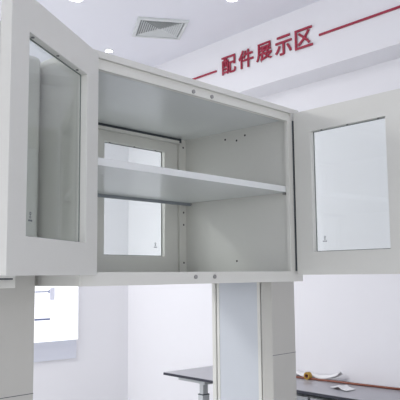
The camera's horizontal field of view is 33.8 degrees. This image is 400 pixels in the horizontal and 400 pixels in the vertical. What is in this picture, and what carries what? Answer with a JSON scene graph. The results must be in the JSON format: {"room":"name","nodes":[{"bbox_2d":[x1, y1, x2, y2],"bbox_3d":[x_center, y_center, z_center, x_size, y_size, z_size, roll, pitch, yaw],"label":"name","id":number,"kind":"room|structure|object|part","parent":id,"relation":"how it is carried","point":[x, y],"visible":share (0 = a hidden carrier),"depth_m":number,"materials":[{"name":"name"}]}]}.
{"room":"laboratory furniture showroom","nodes":[
{"label":"laboratory furniture showroom","id":0,"kind":"room"},
{"bbox_2d":[33,143,127,399],"bbox_3d":[-3.494,0.305,3.322,7.530,3.115,0.101,5,-9,-41],"label":"wall","id":1,"kind":"structure","parent":0,"point":[99,369],"depth_m":5.51,"materials":[{"name":"paint"}]},
{"bbox_2d":[34,286,77,361],"bbox_3d":[-1.239,0.704,5.166,0.635,1.105,0.035,5,-9,-41],"label":"light panel","id":2,"kind":"object","parent":1,"relation":"attached to","point":[56,307],"visible":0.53,"depth_m":5.21,"materials":[{"name":"white"}]},
{"bbox_2d":[0,0,319,66],"bbox_3d":[-0.524,-1.700,0.189,7.630,0.100,9.060,5,-9,-41],"label":"ceiling","id":3,"kind":"structure","parent":0,"point":[102,24],"depth_m":4.31,"materials":[{"name":"paint"}]},
{"bbox_2d":[132,16,188,39],"bbox_3d":[-0.272,-1.157,4.455,0.336,0.016,0.336,1,-7,-12],"label":"ceiling vent","id":4,"kind":"object","parent":3,"relation":"in","point":[145,27],"visible":1,"depth_m":4.44,"materials":[{"name":"white plastic"}]},
{"bbox_3d":[-0.272,-1.164,4.455,0.292,0.003,0.292,1,-7,-12],"label":"duct plate","id":5,"kind":"part","parent":4,"relation":"part of","materials":[{"name":"grey metal"}]},
{"bbox_2d":[128,58,399,399],"bbox_3d":[2.326,0.151,2.472,0.102,3.115,9.060,5,-9,-41],"label":"wall","id":6,"kind":"structure","parent":0,"point":[347,324],"depth_m":4.14,"materials":[{"name":"paint"}]},
{"bbox_2d":[221,25,312,75],"bbox_3d":[0.426,-0.977,4.360,0.011,0.130,0.816,5,-9,-41],"label":"wall sign","id":7,"kind":"object","parent":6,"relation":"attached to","point":[226,62],"depth_m":4.34,"materials":[{"name":"red plastic"}]},
{"bbox_2d":[155,0,399,97],"bbox_3d":[2.228,-1.203,2.484,0.215,0.420,8.960,5,-9,-41],"label":"soffit","id":8,"kind":"object","parent":6,"relation":"attached to","point":[375,40],"depth_m":4.14,"materials":[{"name":"paint"}]},
{"bbox_2d":[319,5,399,35],"bbox_3d":[0.912,-1.029,3.806,0.011,0.017,0.551,5,-9,-41],"label":"stripe","id":9,"kind":"object","parent":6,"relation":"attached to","point":[397,7],"depth_m":3.79,"materials":[{"name":"red paint"}]},
{"bbox_3d":[-0.492,1.495,-0.175,7.630,0.100,9.060,5,-9,-41],"label":"floor","id":10,"kind":"structure","parent":0,"visible":0},
{"bbox_2d":[0,55,39,399],"bbox_3d":[-0.711,0.614,2.111,0.369,2.172,0.198,-7,-9,43],"label":"column","id":11,"kind":"structure","parent":10,"relation":"on","point":[17,304],"depth_m":2.05,"materials":[{"name":"paint"}]},
{"bbox_2d":[0,21,14,287],"bbox_3d":[-1.147,-0.145,1.651,0.711,0.744,1.166,-7,-9,43],"label":"upper cabinet","id":12,"kind":"object","parent":11,"relation":"attached to","point":[5,281],"visible":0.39,"depth_m":1.79,"materials":[{"name":"metal"}]},
{"bbox_3d":[-0.915,0.177,1.398,0.021,0.042,1.166,-7,-9,43],"label":"rail","id":13,"kind":"part","parent":12,"relation":"part of","materials":[{"name":"silver metal"}]},
{"bbox_3d":[-0.599,0.950,1.970,0.062,1.470,0.178,-7,-9,43],"label":"post","id":14,"kind":"part","parent":11,"relation":"part of","materials":[{"name":"metal"}]},
{"bbox_2d":[0,0,399,286],"bbox_3d":[-0.160,-0.078,2.324,1.223,0.744,1.594,-7,-9,43],"label":"upper cabinet","id":15,"kind":"object","parent":11,"relation":"attached to","point":[234,185],"visible":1,"depth_m":2.53,"materials":[{"name":"metal"}]},
{"bbox_3d":[-0.391,-0.145,1.779,0.029,0.693,0.537,-2,-7,13],"label":"door","id":16,"kind":"part","parent":15,"relation":"part of","materials":[{"name":"paint"}]},
{"bbox_3d":[-0.580,-0.071,2.251,0.650,0.722,0.056,-7,-9,43],"label":"panel","id":17,"kind":"part","parent":15,"relation":"part of","materials":[{"name":"glass"}]},
{"bbox_3d":[-0.305,0.003,3.036,0.029,0.693,0.543,-7,-9,43],"label":"door","id":18,"kind":"part","parent":15,"relation":"part of","materials":[{"name":"paint"}]},
{"bbox_3d":[-0.446,-0.320,2.886,0.020,0.014,1.010,-7,-9,43],"label":"rail","id":19,"kind":"part","parent":15,"relation":"part of","materials":[{"name":"metal"}]},
{"bbox_3d":[-0.204,-0.399,2.695,0.650,0.022,1.165,-7,-9,43],"label":"panel","id":20,"kind":"part","parent":15,"relation":"part of","materials":[{"name":"paint"}]},
{"bbox_3d":[-0.097,0.030,3.244,0.038,0.656,0.046,-7,-9,43],"label":"post","id":21,"kind":"part","parent":15,"relation":"part of","materials":[{"name":"silver metal"}]},
{"bbox_3d":[-0.210,-0.375,2.698,0.624,0.024,1.053,-7,-9,43],"label":"ceiling panel","id":22,"kind":"part","parent":15,"relation":"part of","materials":[{"name":"paint"}]},
{"bbox_3d":[0.033,0.282,2.400,0.021,0.042,1.166,-7,-9,43],"label":"rail","id":23,"kind":"part","parent":15,"relation":"part of","materials":[{"name":"silver metal"}]},
{"bbox_2d":[98,157,285,202],"bbox_3d":[-0.195,-0.060,2.651,0.595,0.025,1.049,-7,-9,43],"label":"shelf","id":24,"kind":"object","parent":15,"relation":"attached to","point":[117,179],"depth_m":2.63,"materials":[{"name":"metal"}]},
{"bbox_3d":[0.020,-0.406,2.484,0.016,0.015,1.053,-7,-9,43],"label":"rail","id":25,"kind":"part","parent":15,"relation":"part of","materials":[{"name":"silver metal"}]},
{"bbox_3d":[0.024,-0.389,2.478,0.020,0.023,1.053,-7,-9,43],"label":"rail","id":26,"kind":"part","parent":15,"relation":"part of","materials":[{"name":"silver metal"}]},
{"bbox_3d":[0.179,0.013,3.054,0.650,0.722,0.056,-7,-9,43],"label":"panel","id":27,"kind":"part","parent":15,"relation":"part of","materials":[{"name":"paint"}]},
{"bbox_3d":[0.597,-0.053,2.623,0.029,0.693,0.530,5,-9,-43],"label":"door","id":28,"kind":"part","parent":15,"relation":"part of","materials":[{"name":"paint"}]},
{"bbox_2d":[163,366,212,399],"bbox_3d":[0.125,1.541,4.287,0.444,0.807,0.609,5,-9,-41],"label":"table","id":29,"kind":"object","parent":10,"relation":"on","point":[203,376],"visible":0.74,"depth_m":4.25,"materials":[{"name":"grey metal"}]},
{"bbox_3d":[-0.041,1.161,4.250,0.040,0.022,0.260,5,-9,-41],"label":"support arm","id":30,"kind":"part","parent":29,"relation":"part of","materials":[{"name":"silver metal"}]},
{"bbox_3d":[0.027,1.568,4.164,0.055,0.667,0.045,5,-9,-41],"label":"telescopic leg","id":31,"kind":"part","parent":29,"relation":"part of","materials":[{"name":"silver metal"}]},
{"bbox_3d":[0.024,1.207,4.205,0.041,0.080,0.035,5,-9,-41],"label":"leg","id":32,"kind":"part","parent":29,"relation":"part of","materials":[{"name":"silver metal"}]},
{"bbox_2d":[212,281,296,399],"bbox_3d":[0.255,0.721,3.134,0.369,2.172,0.198,-7,-9,43],"label":"column","id":33,"kind":"structure","parent":10,"relation":"on","point":[254,352],"depth_m":3.05,"materials":[{"name":"metal"}]},
{"bbox_3d":[0.133,1.084,3.211,0.024,1.470,0.178,-7,-9,43],"label":"post","id":34,"kind":"part","parent":33,"relation":"part of","materials":[{"name":"silver metal"}]},
{"bbox_3d":[0.152,1.058,3.196,0.016,1.418,0.174,-7,-9,43],"label":"panel trim","id":35,"kind":"part","parent":33,"relation":"part of","materials":[{"name":"silver metal"}]},
{"bbox_3d":[0.242,1.048,3.111,0.233,1.418,0.170,-7,-9,43],"label":"infill panel","id":36,"kind":"part","parent":33,"relation":"part of","materials":[{"name":"white metal"}]},
{"bbox_3d":[0.334,1.037,3.026,0.018,1.418,0.174,-7,-9,43],"label":"panel trim","id":37,"kind":"part","parent":33,"relation":"part of","materials":[{"name":"silver metal"}]},
{"bbox_3d":[0.368,1.057,2.992,0.062,1.470,0.178,-7,-9,43],"label":"post","id":38,"kind":"part","parent":33,"relation":"part of","materials":[{"name":"metal"}]},
{"bbox_2d":[296,374,399,399],"bbox_3d":[1.090,1.425,3.355,0.430,0.807,2.042,5,-9,-41],"label":"bench","id":39,"kind":"object","parent":10,"relation":"on","point":[308,389],"visible":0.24,"depth_m":3.63,"materials":[{"name":"grey"}]},
{"bbox_3d":[0.445,1.449,3.800,0.018,0.672,0.490,5,-9,-41],"label":"cabinet door","id":40,"kind":"part","parent":39,"relation":"part of","materials":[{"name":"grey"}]},
{"bbox_2d":[304,372,311,379],"bbox_3d":[0.664,1.080,4.051,0.029,0.044,0.044,5,-9,-41],"label":"tape roll","id":41,"kind":"object","parent":39,"relation":"on","point":[307,375],"visible":1,"depth_m":4.04,"materials":[{"name":"yellow plastic"}]},
{"bbox_2d":[296,370,342,378],"bbox_3d":[0.711,1.074,4.088,0.082,0.052,0.391,5,-9,-41],"label":"wrapping","id":42,"kind":"object","parent":39,"relation":"on","point":[297,371],"visible":0.76,"depth_m":4.02,"materials":[{"name":"white paper"}]},
{"bbox_2d":[332,385,354,390],"bbox_3d":[0.799,1.048,3.693,0.078,0.017,0.162,3,-7,-27],"label":"folded paper","id":43,"kind":"object","parent":39,"relation":"on","point":[342,387],"visible":1,"depth_m":3.67,"materials":[{"name":"white paper"}]},
{"bbox_2d":[296,376,399,389],"bbox_3d":[0.875,1.071,3.851,1.005,0.012,0.017,-7,-9,43],"label":"rod","id":44,"kind":"object","parent":39,"relation":"on","point":[301,377],"visible":0.73,"depth_m":3.84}
]}

